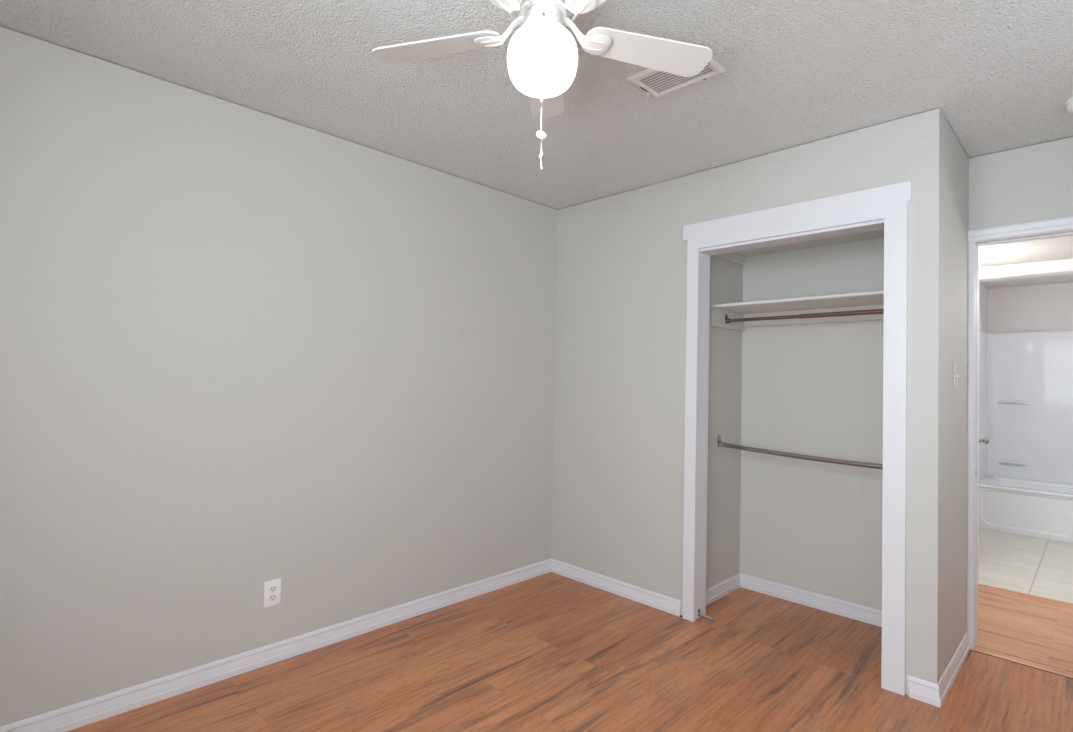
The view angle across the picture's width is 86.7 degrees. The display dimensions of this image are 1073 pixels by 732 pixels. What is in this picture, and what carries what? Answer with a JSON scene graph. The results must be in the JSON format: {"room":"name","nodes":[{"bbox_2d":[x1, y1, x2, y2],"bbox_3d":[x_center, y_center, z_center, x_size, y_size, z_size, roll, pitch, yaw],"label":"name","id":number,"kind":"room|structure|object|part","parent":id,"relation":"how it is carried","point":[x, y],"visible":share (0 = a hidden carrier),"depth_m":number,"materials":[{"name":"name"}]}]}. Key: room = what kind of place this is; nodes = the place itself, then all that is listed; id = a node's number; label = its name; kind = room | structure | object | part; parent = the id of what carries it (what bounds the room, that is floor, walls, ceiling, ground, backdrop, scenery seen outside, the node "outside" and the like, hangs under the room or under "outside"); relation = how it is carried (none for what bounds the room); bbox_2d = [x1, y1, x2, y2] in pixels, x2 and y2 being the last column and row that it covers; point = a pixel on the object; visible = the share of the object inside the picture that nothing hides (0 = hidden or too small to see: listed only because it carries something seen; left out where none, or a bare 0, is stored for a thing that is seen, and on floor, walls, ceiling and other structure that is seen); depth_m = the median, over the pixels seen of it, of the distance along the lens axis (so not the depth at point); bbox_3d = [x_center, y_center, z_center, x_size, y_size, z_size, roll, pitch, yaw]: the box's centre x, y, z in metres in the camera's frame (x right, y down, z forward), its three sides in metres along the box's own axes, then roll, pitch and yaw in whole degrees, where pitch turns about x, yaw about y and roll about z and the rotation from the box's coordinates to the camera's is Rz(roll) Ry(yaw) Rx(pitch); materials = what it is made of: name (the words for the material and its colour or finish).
{"room":"empty bedroom","nodes":[
{"label":"empty bedroom","id":0,"kind":"room"},
{"bbox_2d":[0,26,557,726],"bbox_3d":[-1.104,0.106,2.696,0.120,2.435,3.610,0,-2,45],"label":"wall","id":1,"kind":"structure","parent":0,"point":[242,348],"depth_m":2.40,"materials":[{"name":"grey paint"}]},
{"bbox_2d":[264,578,280,607],"bbox_3d":[-1.175,1.011,2.531,0.009,0.115,0.072,0,-2,45],"label":"power outlet","id":2,"kind":"object","parent":1,"relation":"attached to","point":[272,589],"visible":1,"depth_m":2.53,"materials":[{"name":"white plastic"}]},
{"bbox_2d":[269,594,276,600],"bbox_3d":[-1.174,1.031,2.529,0.004,0.025,0.034,0,-2,45],"label":"receptacle","id":3,"kind":"object","parent":2,"relation":"attached to","point":[272,597],"depth_m":2.53,"materials":[{"name":"white plastic"}]},
{"bbox_2d":[269,586,276,591],"bbox_3d":[-1.173,0.992,2.530,0.004,0.025,0.034,0,-2,45],"label":"receptacle","id":4,"kind":"object","parent":2,"relation":"attached to","point":[271,588],"depth_m":2.53,"materials":[{"name":"white plastic"}]},
{"bbox_2d":[0,559,550,731],"bbox_3d":[-1.083,1.282,2.619,0.014,0.082,3.360,0,-2,45],"label":"baseboard","id":5,"kind":"structure","parent":1,"relation":"attached to","point":[64,719],"depth_m":2.45,"materials":[{"name":"white paint"}]},
{"bbox_2d":[0,0,1072,209],"bbox_3d":[0.256,-1.159,1.839,3.260,0.100,4.242,0,-2,45],"label":"ceiling","id":6,"kind":"structure","parent":0,"point":[999,73],"depth_m":2.15,"materials":[{"name":"white paint"}]},
{"bbox_2d":[372,0,712,168],"bbox_3d":[0.015,-0.815,1.582,1.029,0.608,1.032,0,-2,45],"label":"ceiling fan","id":7,"kind":"object","parent":6,"relation":"hanging from","point":[542,54],"visible":1,"depth_m":1.64,"materials":[{"name":"white plastic"}]},
{"bbox_3d":[-0.300,-0.962,1.716,0.412,0.030,0.125,1,-1,18],"label":"blade","id":8,"kind":"part","parent":7,"relation":"part of","materials":[{"name":"white wood"}]},
{"bbox_3d":[0.012,-0.776,1.526,0.003,0.382,0.068,1,-1,-6],"label":"pull chain","id":9,"kind":"part","parent":7,"relation":"part of","materials":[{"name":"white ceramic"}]},
{"bbox_3d":[0.017,-0.868,1.614,0.202,0.172,0.202,0,-2,45],"label":"glass globe","id":10,"kind":"part","parent":7,"relation":"part of","materials":[{"name":"white glass"}]},
{"bbox_3d":[0.016,-0.828,1.536,0.008,0.289,0.054,1,-1,0],"label":"pull chain","id":11,"kind":"part","parent":7,"relation":"part of","materials":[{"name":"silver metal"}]},
{"bbox_3d":[0.035,-0.951,1.949,0.125,0.030,0.412,1,-1,3],"label":"blade","id":12,"kind":"part","parent":7,"relation":"part of","materials":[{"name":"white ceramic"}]},
{"bbox_3d":[0.209,-0.961,1.341,0.125,0.030,0.412,2,-2,-35],"label":"blade","id":13,"kind":"part","parent":7,"relation":"part of","materials":[{"name":"white wood"}]},
{"bbox_3d":[0.337,-0.950,1.718,0.412,0.030,0.125,2,-1,-18],"label":"blade","id":14,"kind":"part","parent":7,"relation":"part of","materials":[{"name":"white wood"}]},
{"bbox_2d":[626,58,725,97],"bbox_3d":[0.522,-1.082,2.137,0.304,0.030,0.205,0,-2,45],"label":"ceiling vent","id":15,"kind":"object","parent":6,"relation":"in","point":[656,83],"visible":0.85,"depth_m":2.17,"materials":[{"name":"white metal"}]},
{"bbox_2d":[1065,97,1072,112],"bbox_3d":[2.191,-1.042,2.255,0.140,0.039,0.140,0,-2,45],"label":"smoke detector","id":16,"kind":"object","parent":6,"relation":"attached to","point":[1069,103],"visible":1,"depth_m":2.27,"materials":[{"name":"white plastic"}]},
{"bbox_2d":[66,528,1072,731],"bbox_3d":[2.085,1.415,2.632,4.720,0.060,8.100,0,-2,45],"label":"floor","id":17,"kind":"structure","parent":0,"point":[548,652],"depth_m":2.50,"materials":[{"name":"brown wood"}]},
{"bbox_2d":[974,646,1072,677],"bbox_3d":[2.424,1.385,2.526,0.760,0.008,0.054,0,-2,45],"label":"threshold strip","id":18,"kind":"object","parent":17,"relation":"on","point":[982,650],"visible":1,"depth_m":2.65,"materials":[{"name":"brown wood"}]},
{"bbox_2d":[978,583,1072,605],"bbox_3d":[3.122,1.421,3.460,0.709,0.006,0.040,0,-2,45],"label":"threshold strip","id":19,"kind":"object","parent":17,"relation":"on","point":[992,587],"visible":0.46,"depth_m":3.53,"materials":[{"name":"brown wood"}]},
{"bbox_2d":[979,476,1072,542],"bbox_3d":[4.818,1.288,4.923,1.523,0.401,0.759,0,-2,45],"label":"bathtub","id":20,"kind":"object","parent":17,"relation":"on","point":[1033,508],"visible":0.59,"depth_m":5.00,"materials":[{"name":"white ceramic"}]},
{"bbox_2d":[979,330,1072,483],"bbox_3d":[4.838,0.374,4.947,1.520,1.426,0.737,0,-2,45],"label":"tub surround","id":21,"kind":"object","parent":20,"relation":"on","point":[1026,378],"visible":0.98,"depth_m":5.49,"materials":[{"name":"white plastic"}]},
{"bbox_2d":[979,476,1072,497],"bbox_3d":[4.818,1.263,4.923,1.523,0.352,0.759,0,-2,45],"label":"bathtub rim","id":22,"kind":"object","parent":20,"relation":"in","point":[989,486],"depth_m":5.18,"materials":[{"name":"white ceramic"}]},
{"bbox_2d":[706,255,742,588],"bbox_3d":[1.106,0.167,3.492,0.100,2.435,0.642,0,-2,45],"label":"wall","id":23,"kind":"structure","parent":0,"point":[726,276],"depth_m":3.46,"materials":[{"name":"grey paint"}]},
{"bbox_2d":[706,573,740,605],"bbox_3d":[1.093,1.342,3.395,0.014,0.082,0.555,0,-2,45],"label":"baseboard","id":24,"kind":"structure","parent":23,"relation":"attached to","point":[727,586],"depth_m":3.42,"materials":[{"name":"white paint"}]},
{"bbox_2d":[710,307,744,330],"bbox_3d":[1.172,-0.282,3.477,0.016,0.112,0.423,0,-2,45],"label":"trim","id":25,"kind":"structure","parent":23,"relation":"attached to","point":[717,316],"depth_m":3.43,"materials":[{"name":"grey paint"}]},
{"bbox_2d":[715,252,744,264],"bbox_3d":[1.133,-0.679,3.441,0.014,0.050,0.553,0,-2,45],"label":"ceiling","id":26,"kind":"structure","parent":23,"relation":"attached to","point":[731,256],"depth_m":3.52,"materials":[{"name":"white paint"}]},
{"bbox_2d":[717,435,882,469],"bbox_3d":[1.461,0.463,3.038,1.043,0.104,0.040,0,-2,45],"label":"closet rod","id":27,"kind":"object","parent":23,"relation":"attached to","point":[720,443],"visible":0.75,"depth_m":3.06,"materials":[{"name":"grey metal"}]},
{"bbox_2d":[725,309,883,323],"bbox_3d":[1.505,-0.286,3.084,1.011,0.060,0.033,0,-2,45],"label":"closet rod","id":28,"kind":"object","parent":23,"relation":"attached to","point":[872,311],"visible":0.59,"depth_m":3.08,"materials":[{"name":"brown metal"}]},
{"bbox_3d":[1.308,-0.273,3.280,0.450,0.021,0.021,0,-2,45],"label":"rod","id":29,"kind":"part","parent":28,"relation":"part of","materials":[{"name":"brown metal"}]},
{"bbox_2d":[551,108,945,683],"bbox_3d":[0.884,0.156,3.169,2.267,2.435,0.130,0,-2,45],"label":"wall","id":30,"kind":"structure","parent":0,"point":[619,438],"depth_m":3.23,"materials":[{"name":"grey paint"}]},
{"bbox_2d":[551,559,680,616],"bbox_3d":[0.441,1.331,3.461,0.982,0.082,0.014,0,-2,45],"label":"baseboard","id":31,"kind":"structure","parent":30,"relation":"attached to","point":[653,599],"depth_m":3.40,"materials":[{"name":"white paint"}]},
{"bbox_2d":[697,609,713,621],"bbox_3d":[0.913,1.342,3.062,0.088,0.043,0.026,0,-2,45],"label":"guide","id":32,"kind":"object","parent":30,"relation":"attached to","point":[699,613],"visible":1,"depth_m":3.06,"materials":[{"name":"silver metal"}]},
{"bbox_2d":[682,181,911,695],"bbox_3d":[1.229,0.297,2.805,1.079,2.150,0.150,0,-2,45],"label":"trim","id":33,"kind":"structure","parent":30,"relation":"attached to","point":[885,208],"depth_m":2.60,"materials":[{"name":"white paint"}]},
{"bbox_2d":[906,675,940,707],"bbox_3d":[1.581,1.328,2.324,0.120,0.082,0.014,0,-2,45],"label":"baseboard","id":34,"kind":"structure","parent":30,"relation":"attached to","point":[916,688],"depth_m":2.32,"materials":[{"name":"white paint"}]},
{"bbox_2d":[732,230,883,256],"bbox_3d":[1.505,-0.726,3.085,1.143,0.042,0.575,0,-2,45],"label":"ceiling","id":35,"kind":"structure","parent":0,"point":[880,233],"depth_m":3.25,"materials":[{"name":"white paint"}]},
{"bbox_2d":[740,237,883,610],"bbox_3d":[1.689,0.174,3.267,1.043,2.435,0.037,0,-2,45],"label":"wall","id":36,"kind":"structure","parent":0,"point":[814,389],"depth_m":3.31,"materials":[{"name":"grey paint"}]},
{"bbox_2d":[740,573,881,626],"bbox_3d":[1.648,1.349,3.223,1.043,0.082,0.014,0,-2,45],"label":"baseboard","id":37,"kind":"structure","parent":36,"relation":"attached to","point":[865,614],"depth_m":3.27,"materials":[{"name":"white paint"}]},
{"bbox_2d":[744,304,883,326],"bbox_3d":[1.679,-0.291,3.259,1.011,0.084,0.016,0,-2,45],"label":"trim","id":38,"kind":"structure","parent":36,"relation":"attached to","point":[878,306],"depth_m":3.31,"materials":[{"name":"grey paint"}]},
{"bbox_2d":[713,290,883,313],"bbox_3d":[1.547,-0.350,3.126,1.041,0.020,0.392,0,-2,45],"label":"closet shelf","id":39,"kind":"object","parent":38,"relation":"on","point":[868,297],"visible":0.66,"depth_m":3.11,"materials":[{"name":"white paint"}]},
{"bbox_2d":[944,120,968,670],"bbox_3d":[1.920,0.165,2.681,0.112,2.435,0.642,0,-2,45],"label":"wall","id":40,"kind":"structure","parent":0,"point":[956,159],"depth_m":2.60,"materials":[{"name":"grey paint"}]},
{"bbox_2d":[937,632,969,705],"bbox_3d":[1.865,1.338,2.534,0.014,0.082,0.714,0,-2,45],"label":"baseboard","id":41,"kind":"structure","parent":40,"relation":"attached to","point":[945,683],"depth_m":2.50,"materials":[{"name":"white paint"}]},
{"bbox_2d":[954,362,958,387],"bbox_3d":[1.909,0.042,2.580,0.016,0.115,0.070,0,-2,45],"label":"light switch","id":42,"kind":"object","parent":40,"relation":"attached to","point":[956,375],"visible":1,"depth_m":2.57,"materials":[{"name":"grey plastic"}]},
{"bbox_2d":[979,281,987,332],"bbox_3d":[3.649,0.321,4.904,0.100,2.290,2.500,0,-2,45],"label":"wall","id":43,"kind":"structure","parent":0,"point":[983,290],"depth_m":5.56,"materials":[{"name":"white paint"}]},
{"bbox_2d":[969,137,1072,229],"bbox_3d":[2.478,0.174,2.590,4.100,2.435,0.118,0,-2,45],"label":"wall","id":44,"kind":"structure","parent":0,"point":[1031,183],"depth_m":2.71,"materials":[{"name":"grey paint"}]},
{"bbox_2d":[967,216,1072,649],"bbox_3d":[2.475,0.357,2.581,0.886,2.068,0.152,0,-2,45],"label":"door frame","id":45,"kind":"structure","parent":44,"relation":"attached to","point":[1057,227],"depth_m":2.81,"materials":[{"name":"white paint"}]},
{"bbox_2d":[979,235,1072,266],"bbox_3d":[2.906,-0.705,3.022,4.100,0.080,1.085,0,-2,45],"label":"ceiling","id":46,"kind":"structure","parent":0,"point":[1056,248],"depth_m":3.29,"materials":[{"name":"white paint"}]},
{"bbox_2d":[980,274,1072,288],"bbox_3d":[4.276,-0.866,4.385,1.725,0.080,2.620,0,-2,45],"label":"ceiling","id":47,"kind":"structure","parent":0,"point":[1064,278],"depth_m":5.36,"materials":[{"name":"white paint"}]},
{"bbox_2d":[988,282,1072,332],"bbox_3d":[5.142,0.358,5.250,1.725,2.290,0.100,0,-2,45],"label":"wall","id":48,"kind":"structure","parent":0,"point":[1043,307],"depth_m":5.54,"materials":[{"name":"white paint"}]},
{"bbox_3d":[3.297,0.255,3.411,4.300,2.342,0.115,0,-2,45],"label":"wall","id":49,"kind":"structure","parent":0,"visible":0},
{"bbox_2d":[978,258,1072,579],"bbox_3d":[3.175,0.389,3.516,0.836,2.073,0.131,0,-2,45],"label":"door frame","id":50,"kind":"structure","parent":49,"relation":"in","point":[1061,266],"depth_m":3.60,"materials":[{"name":"white paint"}]},
{"bbox_2d":[979,437,988,443],"bbox_3d":[3.159,0.435,4.101,0.104,1.983,0.660,0,-2,45],"label":"bathroom door","id":51,"kind":"structure","parent":50,"relation":"attached to","point":[985,440],"depth_m":4.26,"materials":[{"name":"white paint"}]}
]}

